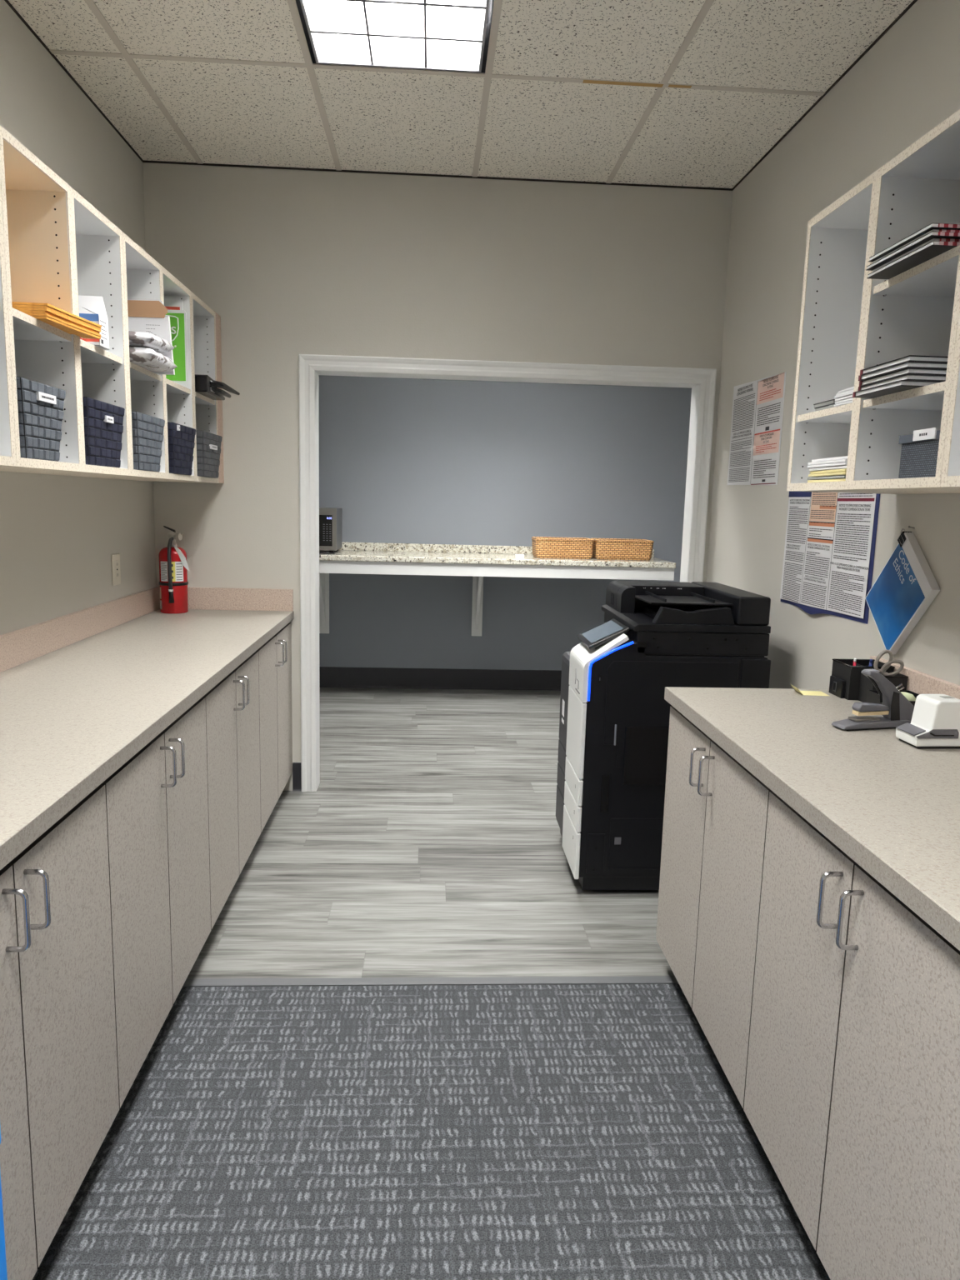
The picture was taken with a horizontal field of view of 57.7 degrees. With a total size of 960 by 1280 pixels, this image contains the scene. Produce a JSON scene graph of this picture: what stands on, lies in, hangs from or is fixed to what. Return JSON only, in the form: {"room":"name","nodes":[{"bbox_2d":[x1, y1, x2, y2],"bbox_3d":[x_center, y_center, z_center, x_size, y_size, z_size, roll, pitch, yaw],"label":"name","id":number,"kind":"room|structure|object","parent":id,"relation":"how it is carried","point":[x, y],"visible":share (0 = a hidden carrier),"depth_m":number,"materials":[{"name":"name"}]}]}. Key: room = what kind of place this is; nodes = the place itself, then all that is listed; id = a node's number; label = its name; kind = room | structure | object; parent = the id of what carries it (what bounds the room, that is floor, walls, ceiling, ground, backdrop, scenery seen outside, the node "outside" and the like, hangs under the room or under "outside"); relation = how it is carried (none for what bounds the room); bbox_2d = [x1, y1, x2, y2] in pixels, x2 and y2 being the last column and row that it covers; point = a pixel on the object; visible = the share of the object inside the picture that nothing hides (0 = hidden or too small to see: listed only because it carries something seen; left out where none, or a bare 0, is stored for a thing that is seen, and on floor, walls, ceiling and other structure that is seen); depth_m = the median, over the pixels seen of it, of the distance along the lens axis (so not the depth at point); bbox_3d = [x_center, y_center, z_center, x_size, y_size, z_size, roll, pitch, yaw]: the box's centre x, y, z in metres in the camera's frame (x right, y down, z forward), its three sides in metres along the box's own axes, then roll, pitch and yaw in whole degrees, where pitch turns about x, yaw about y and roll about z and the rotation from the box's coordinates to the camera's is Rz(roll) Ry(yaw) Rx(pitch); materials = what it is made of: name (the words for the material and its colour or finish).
{"room":"back office","nodes":[
{"label":"back office","id":0,"kind":"room"},
{"bbox_2d":[0,0,156,634],"bbox_3d":[-1.415,-0.300,1.148,0.100,3.050,5.915,1,9,-3],"label":"wall","id":1,"kind":"structure","parent":0,"point":[60,534],"depth_m":3.09,"materials":[{"name":"grey paint"}]},
{"bbox_2d":[0,175,16,466],"bbox_3d":[-1.217,-0.715,1.585,0.328,0.744,0.782,1,9,-3],"label":"upper cabinet","id":2,"kind":"object","parent":1,"relation":"attached to","point":[7,443],"visible":1,"depth_m":1.99,"materials":[{"name":"white laminate"}]},
{"bbox_2d":[0,125,130,475],"bbox_3d":[-1.260,-0.839,2.359,0.328,0.744,0.785,1,9,-3],"label":"upper cabinet","id":3,"kind":"object","parent":1,"relation":"attached to","point":[59,247],"visible":0.8,"depth_m":2.35,"materials":[{"name":"white laminate"}]},
{"bbox_2d":[15,376,65,461],"bbox_3d":[-1.216,-0.545,2.166,0.281,0.185,0.257,1,9,-3],"label":"storage bin","id":4,"kind":"object","parent":3,"relation":"on","point":[40,406],"visible":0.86,"depth_m":2.14,"materials":[{"name":"black"}]},
{"bbox_2d":[12,307,71,342],"bbox_3d":[-1.249,-0.787,2.168,0.316,0.022,0.348,1,9,-3],"label":"shelf","id":5,"kind":"object","parent":3,"relation":"attached to","point":[27,328],"depth_m":2.23,"materials":[{"name":"white laminate"}]},
{"bbox_2d":[30,315,100,339],"bbox_3d":[-1.179,-0.814,2.261,0.281,0.005,0.275,1,9,-3],"label":"envelope","id":6,"kind":"object","parent":3,"relation":"on","point":[69,329],"visible":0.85,"depth_m":2.26,"materials":[{"name":"orange paper"}]},
{"bbox_2d":[24,312,101,336],"bbox_3d":[-1.179,-0.820,2.260,0.283,0.005,0.275,1,9,-3],"label":"envelope","id":7,"kind":"object","parent":6,"relation":"on","point":[29,314],"visible":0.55,"depth_m":2.21,"materials":[{"name":"orange paper"}]},
{"bbox_2d":[18,310,99,334],"bbox_3d":[-1.181,-0.826,2.259,0.278,0.005,0.275,1,9,-3],"label":"envelope","id":8,"kind":"object","parent":7,"relation":"on","point":[22,311],"visible":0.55,"depth_m":2.18,"materials":[{"name":"orange paper"}]},
{"bbox_2d":[12,306,100,331],"bbox_3d":[-1.178,-0.832,2.258,0.283,0.005,0.275,1,9,-3],"label":"envelope","id":9,"kind":"object","parent":8,"relation":"on","point":[17,308],"visible":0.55,"depth_m":2.19,"materials":[{"name":"orange paper"}]},
{"bbox_2d":[11,304,100,329],"bbox_3d":[-1.178,-0.839,2.257,0.282,0.005,0.275,1,9,-3],"label":"envelope","id":10,"kind":"object","parent":9,"relation":"on","point":[13,305],"visible":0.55,"depth_m":2.17,"materials":[{"name":"orange paper"}]},
{"bbox_2d":[11,301,101,327],"bbox_3d":[-1.177,-0.845,2.256,0.285,0.005,0.275,1,9,-3],"label":"envelope","id":11,"kind":"object","parent":10,"relation":"on","point":[12,302],"visible":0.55,"depth_m":2.18,"materials":[{"name":"orange paper"}]},
{"bbox_2d":[78,295,109,349],"bbox_3d":[-1.215,-0.939,2.549,0.239,0.160,0.121,1,9,-3],"label":"carton","id":12,"kind":"object","parent":3,"relation":"on","point":[92,308],"visible":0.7,"depth_m":2.57,"materials":[{"name":"white cardboard"}]},
{"bbox_2d":[80,339,122,364],"bbox_3d":[-1.271,-0.848,2.554,0.316,0.022,0.347,1,9,-3],"label":"shelf","id":13,"kind":"object","parent":3,"relation":"attached to","point":[91,354],"depth_m":2.63,"materials":[{"name":"white wood"}]},
{"bbox_2d":[82,396,124,467],"bbox_3d":[-1.239,-0.612,2.580,0.281,0.185,0.307,1,9,-3],"label":"storage bin","id":14,"kind":"object","parent":3,"relation":"on","point":[103,422],"visible":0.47,"depth_m":2.56,"materials":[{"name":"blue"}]},
{"bbox_2d":[0,586,159,672],"bbox_3d":[-1.420,0.117,2.158,0.019,0.105,4.054,1,9,-3],"label":"backsplash","id":15,"kind":"structure","parent":1,"relation":"attached to","point":[18,647],"depth_m":3.12,"materials":[{"name":"laminate"}]},
{"bbox_2d":[111,553,120,585],"bbox_3d":[-1.503,-0.292,3.602,0.009,0.128,0.086,1,9,-3],"label":"outlet plate","id":16,"kind":"object","parent":1,"relation":"attached to","point":[116,572],"visible":1,"depth_m":3.59,"materials":[{"name":"beige"}]},
{"bbox_2d":[38,231,195,480],"bbox_3d":[-1.303,-0.963,3.133,0.328,0.744,0.784,1,9,-3],"label":"upper cabinet","id":17,"kind":"object","parent":1,"relation":"attached to","point":[151,393],"visible":0.27,"depth_m":3.13,"materials":[{"name":"white laminate"}]},
{"bbox_2d":[130,361,160,381],"bbox_3d":[-1.293,-0.911,2.946,0.316,0.022,0.347,1,9,-3],"label":"shelf","id":18,"kind":"object","parent":17,"relation":"attached to","point":[137,373],"depth_m":3.01,"materials":[{"name":"white wood"}]},
{"bbox_2d":[131,411,164,471],"bbox_3d":[-1.257,-0.674,2.974,0.278,0.185,0.307,1,9,-3],"label":"storage bin","id":19,"kind":"object","parent":17,"relation":"on","point":[147,430],"visible":0.37,"depth_m":2.94,"materials":[{"name":"black"}]},
{"bbox_2d":[127,298,174,374],"bbox_3d":[-1.244,-1.065,3.049,0.335,0.251,0.018,1,9,-3],"label":"mailer","id":20,"kind":"object","parent":17,"relation":"on","point":[145,315],"visible":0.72,"depth_m":3.04,"materials":[{"name":"white paper"}]},
{"bbox_2d":[129,346,176,371],"bbox_3d":[-1.161,-0.942,2.921,0.210,0.052,0.276,1,9,-3],"label":"plastic package","id":21,"kind":"object","parent":17,"relation":"on","point":[149,359],"visible":0.59,"depth_m":2.84},
{"bbox_2d":[128,330,174,352],"bbox_3d":[-1.160,-0.998,2.914,0.200,0.056,0.262,1,9,-3],"label":"plastic package","id":22,"kind":"object","parent":21,"relation":"on","point":[140,339],"visible":0.54,"depth_m":2.82},
{"bbox_2d":[163,296,183,309],"bbox_3d":[-1.300,-1.175,3.441,0.265,0.344,0.012,1,9,-3],"label":"mailer","id":23,"kind":"object","parent":17,"relation":"on","point":[170,303],"visible":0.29,"depth_m":3.42,"materials":[{"name":"white paper"}]},
{"bbox_2d":[165,310,188,387],"bbox_3d":[-1.289,-1.141,3.400,0.285,0.289,0.012,1,9,-3],"label":"mailer","id":24,"kind":"object","parent":17,"relation":"on","point":[177,317],"visible":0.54,"depth_m":3.40,"materials":[{"name":"green paper"}]},
{"bbox_2d":[165,378,190,394],"bbox_3d":[-1.314,-0.973,3.330,0.316,0.022,0.349,1,9,-3],"label":"shelf","id":25,"kind":"object","parent":17,"relation":"attached to","point":[172,388],"depth_m":3.40,"materials":[{"name":"beige laminate"}]},
{"bbox_2d":[167,421,195,474],"bbox_3d":[-1.275,-0.737,3.366,0.281,0.185,0.322,1,9,-3],"label":"storage bin","id":26,"kind":"object","parent":17,"relation":"on","point":[181,438],"visible":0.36,"depth_m":3.32,"materials":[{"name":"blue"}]},
{"bbox_2d":[123,291,224,483],"bbox_3d":[-1.338,-1.067,3.771,0.328,0.750,0.508,1,9,-3],"label":"upper cabinet","id":27,"kind":"object","parent":1,"relation":"attached to","point":[203,318],"depth_m":3.87,"materials":[{"name":"white laminate"}]},
{"bbox_2d":[195,391,214,405],"bbox_3d":[-1.336,-1.035,3.719,0.316,0.022,0.351,1,9,-3],"label":"shelf","id":28,"kind":"object","parent":27,"relation":"attached to","point":[200,400],"depth_m":3.79,"materials":[{"name":"white wood"}]},
{"bbox_2d":[195,430,222,478],"bbox_3d":[-1.286,-0.799,3.758,0.281,0.185,0.332,1,9,-3],"label":"storage bin","id":29,"kind":"object","parent":27,"relation":"on","point":[208,445],"visible":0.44,"depth_m":3.69,"materials":[{"name":"black"}]},
{"bbox_2d":[195,374,239,399],"bbox_3d":[-1.182,-1.079,3.724,0.238,0.070,0.332,1,9,-3],"label":"hole punch","id":30,"kind":"object","parent":27,"relation":"on","point":[205,386],"visible":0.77,"depth_m":3.64,"materials":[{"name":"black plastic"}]},
{"bbox_2d":[32,687,829,1279],"bbox_3d":[0.173,1.059,2.737,5.300,0.050,8.444,1,9,-3],"label":"floor","id":31,"kind":"structure","parent":0,"point":[578,1132],"depth_m":2.22,"materials":[{"name":"carpet"}]},
{"bbox_2d":[0,1125,7,1279],"bbox_3d":[-0.596,0.872,0.760,0.176,0.900,0.450,1,9,-3],"label":"container","id":32,"kind":"object","parent":31,"relation":"on","point":[3,1274],"visible":1,"depth_m":0.94,"materials":[{"name":"blue plastic"}]},
{"bbox_2d":[0,784,119,1279],"bbox_3d":[-1.063,0.767,1.458,0.671,0.864,0.809,1,9,-3],"label":"base cabinet","id":33,"kind":"object","parent":31,"relation":"on","point":[59,1099],"visible":0.99,"depth_m":1.57,"materials":[{"name":"laminate"}]},
{"bbox_2d":[100,697,210,1108],"bbox_3d":[-1.107,0.639,2.258,0.671,0.864,0.812,1,9,-3],"label":"base cabinet","id":34,"kind":"object","parent":31,"relation":"on","point":[157,802],"visible":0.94,"depth_m":2.16,"materials":[{"name":"laminate"}]},
{"bbox_2d":[202,650,260,929],"bbox_3d":[-1.152,0.511,3.058,0.671,0.864,0.809,1,9,-3],"label":"base cabinet","id":35,"kind":"object","parent":31,"relation":"on","point":[232,704],"visible":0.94,"depth_m":2.98,"materials":[{"name":"laminate"}]},
{"bbox_2d":[256,622,292,832],"bbox_3d":[-1.196,0.383,3.857,0.671,0.864,0.809,1,9,-3],"label":"base cabinet","id":36,"kind":"object","parent":31,"relation":"on","point":[275,655],"visible":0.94,"depth_m":3.79,"materials":[{"name":"laminate"}]},
{"bbox_2d":[182,975,679,986],"bbox_3d":[-0.143,1.037,2.651,2.659,0.004,0.044,1,9,-3],"label":"trim","id":37,"kind":"structure","parent":31,"relation":"on","point":[639,979],"depth_m":2.65,"materials":[{"name":"grey metal"}]},
{"bbox_2d":[555,580,770,889],"bbox_3d":[0.687,0.355,3.479,0.683,1.134,0.616,1,9,-3],"label":"copier","id":38,"kind":"object","parent":31,"relation":"on","point":[653,637],"visible":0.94,"depth_m":3.18,"materials":[{"name":"black plastic"}]},
{"bbox_2d":[642,605,711,619],"bbox_3d":[0.777,-0.097,3.293,0.268,0.030,0.248,1,9,-3],"label":"tray","id":39,"kind":"object","parent":38,"relation":"on","point":[648,612],"depth_m":3.34,"materials":[{"name":"black plastic"}]},
{"bbox_2d":[635,590,733,605],"bbox_3d":[0.762,-0.158,3.328,0.302,0.024,0.328,1,9,-3],"label":"document tray","id":40,"kind":"object","parent":38,"relation":"on","point":[689,597],"depth_m":3.35,"materials":[{"name":"black plastic"}]},
{"bbox_2d":[655,705,772,1108],"bbox_3d":[0.879,0.677,2.329,0.665,0.869,0.781,1,9,-3],"label":"base cabinet","id":41,"kind":"object","parent":31,"relation":"on","point":[715,815],"visible":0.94,"depth_m":2.20,"materials":[{"name":"laminate"}]},
{"bbox_2d":[743,791,959,1279],"bbox_3d":[0.921,0.800,1.561,0.665,0.869,0.774,1,9,-3],"label":"base cabinet","id":42,"kind":"object","parent":31,"relation":"on","point":[852,1099],"visible":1,"depth_m":1.47,"materials":[{"name":"laminate"}]},
{"bbox_3d":[-1.018,0.895,0.660,0.671,0.864,0.809,1,9,-3],"label":"base cabinet","id":43,"kind":"object","parent":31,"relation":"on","visible":0},
{"bbox_2d":[0,586,294,869],"bbox_3d":[-1.108,0.141,2.179,0.646,0.143,4.054,1,9,-3],"label":"countertop","id":44,"kind":"structure","parent":43,"relation":"on","point":[83,692],"depth_m":2.52,"materials":[{"name":"laminate"}]},
{"bbox_2d":[158,525,189,613],"bbox_3d":[-1.409,-0.324,4.005,0.129,0.397,0.146,-4,10,-31],"label":"fire extinguisher","id":45,"kind":"object","parent":44,"relation":"on","point":[172,562],"visible":1,"depth_m":3.97,"materials":[{"name":"red"}]},
{"bbox_2d":[160,562,182,579],"bbox_3d":[-1.404,-0.313,3.962,0.091,0.080,0.020,0,9,-10],"label":"label","id":46,"kind":"object","parent":45,"relation":"on","point":[169,571],"depth_m":3.96,"materials":[{"name":"grey paper"}]},
{"bbox_3d":[0.964,0.922,0.797,0.665,0.869,0.774,1,9,-3],"label":"base cabinet","id":47,"kind":"object","parent":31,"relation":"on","visible":0},
{"bbox_2d":[664,655,959,950],"bbox_3d":[0.945,0.298,1.490,0.645,0.143,2.340,1,9,-3],"label":"countertop","id":48,"kind":"structure","parent":47,"relation":"on","point":[892,805],"depth_m":1.80,"materials":[{"name":"laminate"}]},
{"bbox_2d":[790,684,829,695],"bbox_3d":[0.980,0.148,2.591,0.098,0.020,0.065,2,9,2],"label":"sticky note","id":49,"kind":"object","parent":48,"relation":"on","point":[802,692],"visible":1,"depth_m":2.59,"materials":[{"name":"beige paper"}]},
{"bbox_2d":[828,658,908,702],"bbox_3d":[1.118,0.121,2.526,0.143,0.100,0.193,1,9,-3],"label":"desk organizer","id":50,"kind":"object","parent":48,"relation":"on","point":[847,682],"visible":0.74,"depth_m":2.51,"materials":[{"name":"black plastic"}]},
{"bbox_2d":[874,650,904,675],"bbox_3d":[1.153,0.102,2.464,0.080,0.151,0.017,3,9,11],"label":"scissors","id":51,"kind":"object","parent":50,"relation":"in","point":[887,665],"visible":0.82,"depth_m":2.45,"materials":[{"name":"grey"}]},
{"bbox_2d":[831,669,914,730],"bbox_3d":[1.009,0.147,2.195,0.238,0.148,0.052,-1,9,-15],"label":"stapler","id":52,"kind":"object","parent":48,"relation":"on","point":[897,710],"visible":0.98,"depth_m":2.18,"materials":[{"name":"grey plastic"}]},
{"bbox_2d":[852,710,889,715],"bbox_3d":[0.983,0.182,2.194,0.090,0.010,0.024,-1,9,-15],"label":"magazine","id":53,"kind":"object","parent":52,"relation":"on","point":[858,712],"depth_m":2.18,"materials":[{"name":"beige paper"}]},
{"bbox_2d":[865,690,919,715],"bbox_3d":[1.137,0.175,2.356,0.120,0.050,0.135,1,9,-3],"label":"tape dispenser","id":54,"kind":"object","parent":48,"relation":"on","point":[872,696],"visible":0.16,"depth_m":2.39,"materials":[{"name":"black plastic"}]},
{"bbox_2d":[895,694,959,749],"bbox_3d":[1.099,0.190,2.047,0.208,0.114,0.088,0,9,-6],"label":"stapler","id":55,"kind":"object","parent":48,"relation":"on","point":[935,722],"visible":1,"depth_m":2.01,"materials":[{"name":"white plastic"}]},
{"bbox_2d":[142,162,732,790],"bbox_3d":[0.117,-0.748,4.222,5.100,3.050,0.120,1,9,-3],"label":"wall","id":56,"kind":"structure","parent":0,"point":[291,263],"depth_m":4.01,"materials":[{"name":"grey paint"}]},
{"bbox_2d":[187,586,293,611],"bbox_3d":[-1.210,-0.196,4.165,0.624,0.105,0.019,1,9,-3],"label":"backsplash","id":57,"kind":"structure","parent":56,"relation":"attached to","point":[203,598],"depth_m":4.16,"materials":[{"name":"laminate"}]},
{"bbox_2d":[292,762,301,791],"bbox_3d":[-0.908,0.680,4.327,0.045,0.145,0.012,1,9,-3],"label":"baseboard","id":58,"kind":"structure","parent":56,"relation":"attached to","point":[297,767],"depth_m":4.33,"materials":[{"name":"black rubber"}]},
{"bbox_2d":[298,354,716,791],"bbox_3d":[0.111,-0.275,4.298,1.954,2.094,0.162,1,9,-3],"label":"door frame","id":59,"kind":"structure","parent":56,"relation":"in","point":[702,382],"depth_m":4.14,"materials":[{"name":"white"}]},
{"bbox_2d":[8,0,913,188],"bbox_3d":[-0.002,-1.641,1.012,2.859,0.020,5.915,1,9,-3],"label":"ceiling","id":60,"kind":"structure","parent":0,"point":[228,113],"depth_m":3.10,"materials":[{"name":"tile"}]},
{"bbox_2d":[295,0,494,73],"bbox_3d":[-0.240,-1.935,2.369,0.610,0.177,1.219,1,9,-3],"label":"ceiling light","id":61,"kind":"object","parent":60,"relation":"attached to","point":[439,35],"visible":1,"depth_m":2.76,"materials":[{"name":"white plastic"}]},
{"bbox_2d":[49,0,824,183],"bbox_3d":[-0.005,-1.638,1.063,2.659,0.004,5.815,1,9,-3],"label":"ceiling grid","id":62,"kind":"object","parent":60,"relation":"attached to","point":[488,75],"depth_m":2.99,"materials":[{"name":"beige metal"}]},
{"bbox_2d":[582,80,691,88],"bbox_3d":[0.547,-1.933,3.031,0.380,0.001,0.022,1,9,-3],"label":"trim","id":63,"kind":"structure","parent":60,"relation":"attached to","point":[584,81],"depth_m":3.03,"materials":[{"name":"brown metal"}]},
{"bbox_2d":[318,375,691,670],"bbox_3d":[-0.016,-1.129,6.608,5.100,3.050,0.100,1,9,-3],"label":"wall","id":64,"kind":"structure","parent":0,"point":[421,461],"depth_m":6.58,"materials":[{"name":"grey paint"}]},
{"bbox_2d":[319,666,561,690],"bbox_3d":[-0.050,0.306,6.779,5.100,0.160,0.012,1,9,-3],"label":"baseboard","id":65,"kind":"structure","parent":64,"relation":"attached to","point":[329,677],"depth_m":6.76,"materials":[{"name":"black rubber"}]},
{"bbox_2d":[338,541,654,557],"bbox_3d":[-0.317,-0.695,6.599,3.312,0.060,0.020,1,9,-3],"label":"backsplash","id":66,"kind":"structure","parent":64,"relation":"attached to","point":[346,546],"depth_m":6.59,"materials":[{"name":"stone"}]},
{"bbox_2d":[319,541,675,635],"bbox_3d":[-0.308,-0.332,6.342,3.312,0.697,0.644,1,9,-3],"label":"countertop","id":67,"kind":"structure","parent":64,"relation":"attached to","point":[478,562],"depth_m":6.06,"materials":[{"name":"white stone"}]},
{"bbox_2d":[319,507,342,552],"bbox_3d":[-1.276,-0.801,6.293,0.518,0.314,0.397,1,9,-3],"label":"microwave","id":68,"kind":"object","parent":67,"relation":"on","point":[330,518],"visible":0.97,"depth_m":6.12,"materials":[{"name":"grey"}]},
{"bbox_2d":[531,536,594,559],"bbox_3d":[0.595,-0.668,6.316,0.428,0.142,0.290,1,9,-3],"label":"wicker basket","id":69,"kind":"object","parent":67,"relation":"on","point":[542,547],"visible":1,"depth_m":6.18,"materials":[{"name":"brown wicker"}]},
{"bbox_2d":[590,538,654,560],"bbox_3d":[1.026,-0.661,6.341,0.425,0.142,0.290,1,9,-3],"label":"wicker basket","id":70,"kind":"object","parent":67,"relation":"on","point":[603,548],"visible":0.86,"depth_m":6.21,"materials":[{"name":"brown wicker"}]},
{"bbox_2d":[706,0,959,689],"bbox_3d":[1.339,-0.254,1.309,0.100,3.050,5.915,1,9,-3],"label":"wall","id":71,"kind":"structure","parent":0,"point":[907,83],"depth_m":3.14,"materials":[{"name":"grey paint"}]},
{"bbox_2d":[4,0,917,190],"bbox_3d":[-0.005,-1.635,1.064,2.659,0.008,5.815,1,9,-3],"label":"trim","id":72,"kind":"structure","parent":71,"relation":"attached to","point":[913,2],"depth_m":3.86,"materials":[{"name":"grey metal"}]},
{"bbox_2d":[727,371,786,484],"bbox_3d":[1.159,-0.878,3.685,0.002,0.449,0.592,1,9,-3],"label":"poster","id":73,"kind":"object","parent":71,"relation":"attached to","point":[757,405],"visible":1,"depth_m":3.65,"materials":[{"name":"white paper"}]},
{"bbox_2d":[780,491,879,624],"bbox_3d":[1.184,-0.349,3.000,0.015,0.538,0.684,1,9,-3],"label":"poster","id":74,"kind":"object","parent":71,"relation":"attached to","point":[830,539],"visible":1,"depth_m":2.95,"materials":[{"name":"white paper"}]},
{"bbox_2d":[786,109,959,494],"bbox_3d":[1.085,-0.733,2.103,0.327,0.738,0.774,1,9,-3],"label":"upper cabinet","id":75,"kind":"object","parent":71,"relation":"attached to","point":[851,322],"visible":0.81,"depth_m":2.11,"materials":[{"name":"white laminate"}]},
{"bbox_2d":[797,402,852,424],"bbox_3d":[1.070,-0.598,2.322,0.314,0.022,0.339,1,9,-3],"label":"shelf","id":76,"kind":"object","parent":75,"relation":"attached to","point":[842,414],"depth_m":2.37,"materials":[{"name":"beige laminate"}]},
{"bbox_2d":[852,380,941,398],"bbox_3d":[1.012,-0.561,1.964,0.249,0.013,0.214,1,9,-3],"label":"hardcover book","id":77,"kind":"object","parent":75,"relation":"on","point":[901,385],"visible":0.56,"depth_m":1.91,"materials":[{"name":"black paper"}]},
{"bbox_2d":[857,374,945,390],"bbox_3d":[1.019,-0.574,1.962,0.237,0.013,0.214,1,9,-3],"label":"hardcover book","id":78,"kind":"object","parent":77,"relation":"on","point":[906,377],"visible":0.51,"depth_m":1.86,"materials":[{"name":"black paper"}]},
{"bbox_2d":[859,367,946,386],"bbox_3d":[1.020,-0.586,1.960,0.236,0.013,0.214,1,9,-3],"label":"hardcover book","id":79,"kind":"object","parent":78,"relation":"on","point":[909,370],"visible":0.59,"depth_m":1.86,"materials":[{"name":"black paper"}]},
{"bbox_2d":[858,361,947,380],"bbox_3d":[1.018,-0.599,1.958,0.239,0.013,0.214,1,9,-3],"label":"hardcover book","id":80,"kind":"object","parent":79,"relation":"on","point":[907,364],"visible":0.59,"depth_m":1.86,"materials":[{"name":"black paper"}]},
{"bbox_2d":[860,355,948,374],"bbox_3d":[1.020,-0.611,1.956,0.236,0.013,0.214,1,9,-3],"label":"hardcover book","id":81,"kind":"object","parent":80,"relation":"on","point":[910,357],"visible":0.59,"depth_m":1.85,"materials":[{"name":"black paper"}]},
{"bbox_2d":[862,380,945,410],"bbox_3d":[1.091,-0.537,1.940,0.314,0.022,0.350,1,9,-3],"label":"shelf","id":82,"kind":"object","parent":75,"relation":"attached to","point":[929,397],"depth_m":1.98,"materials":[{"name":"beige laminate"}]},
{"bbox_2d":[866,240,959,279],"bbox_3d":[1.017,-0.808,1.870,0.249,0.009,0.265,1,9,-3],"label":"notebook","id":83,"kind":"object","parent":75,"relation":"on","point":[932,249],"visible":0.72,"depth_m":1.84,"materials":[{"name":"black paper"}]},
{"bbox_2d":[871,237,959,271],"bbox_3d":[1.020,-0.818,1.871,0.243,0.009,0.250,1,9,-3],"label":"notebook","id":84,"kind":"object","parent":83,"relation":"on","point":[933,238],"visible":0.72,"depth_m":1.79,"materials":[{"name":"black paper"}]},
{"bbox_2d":[865,231,959,270],"bbox_3d":[1.016,-0.826,1.867,0.253,0.009,0.265,1,9,-3],"label":"notebook","id":85,"kind":"object","parent":84,"relation":"on","point":[931,235],"visible":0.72,"depth_m":1.80,"materials":[{"name":"black paper"}]},
{"bbox_2d":[871,228,959,263],"bbox_3d":[1.020,-0.835,1.869,0.245,0.009,0.247,1,9,-3],"label":"notebook","id":86,"kind":"object","parent":85,"relation":"on","point":[932,229],"visible":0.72,"depth_m":1.78,"materials":[{"name":"black paper"}]},
{"bbox_2d":[868,222,959,262],"bbox_3d":[1.017,-0.844,1.866,0.251,0.009,0.256,1,9,-3],"label":"notebook","id":87,"kind":"object","parent":86,"relation":"on","point":[938,226],"visible":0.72,"depth_m":1.79,"materials":[{"name":"black paper"}]},
{"bbox_2d":[873,245,959,298],"bbox_3d":[1.098,-0.795,1.899,0.314,0.022,0.350,1,9,-3],"label":"shelf","id":88,"kind":"object","parent":75,"relation":"attached to","point":[936,277],"depth_m":1.95,"materials":[{"name":"white laminate"}]},
{"bbox_2d":[898,427,939,478],"bbox_3d":[1.087,-0.399,1.891,0.292,0.102,0.163,1,9,-3],"label":"storage bin","id":89,"kind":"object","parent":75,"relation":"on","point":[919,451],"visible":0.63,"depth_m":1.88,"materials":[{"name":"grey"}]},
{"bbox_2d":[870,655,959,699],"bbox_3d":[1.258,0.285,1.505,0.019,0.105,2.340,1,9,-3],"label":"backsplash","id":90,"kind":"structure","parent":71,"relation":"attached to","point":[919,682],"depth_m":2.35,"materials":[{"name":"laminate"}]},
{"bbox_2d":[940,304,959,487],"bbox_3d":[1.128,-0.610,1.334,0.327,0.738,0.784,1,9,-3],"label":"upper cabinet","id":91,"kind":"object","parent":71,"relation":"attached to","point":[950,477],"visible":1,"depth_m":1.74,"materials":[{"name":"white laminate"}]},
{"bbox_3d":[1.214,-0.318,2.451,0.017,0.007,0.006,1,9,-3],"label":"nail","id":92,"kind":"object","parent":71,"relation":"attached to","visible":0},
{"bbox_2d":[897,528,911,547],"bbox_3d":[1.205,-0.289,2.470,0.028,0.053,0.055,1,9,-3],"label":"binder clip","id":93,"kind":"object","parent":92,"relation":"hanging from","point":[902,538],"visible":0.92,"depth_m":2.46,"materials":[{"name":"black metal"}]},
{"bbox_2d":[865,532,939,654],"bbox_3d":[1.202,-0.131,2.494,0.025,0.354,0.350,1,9,-3],"label":"booklet","id":94,"kind":"object","parent":93,"relation":"hanging from","point":[906,587],"visible":0.99,"depth_m":2.46,"materials":[{"name":"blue paper"}]},
{"bbox_2d":[865,544,924,649],"bbox_3d":[1.190,-0.121,2.506,0.001,0.240,0.210,1,51,-3],"label":"print","id":95,"kind":"object","parent":94,"relation":"attached to","point":[896,600],"depth_m":2.49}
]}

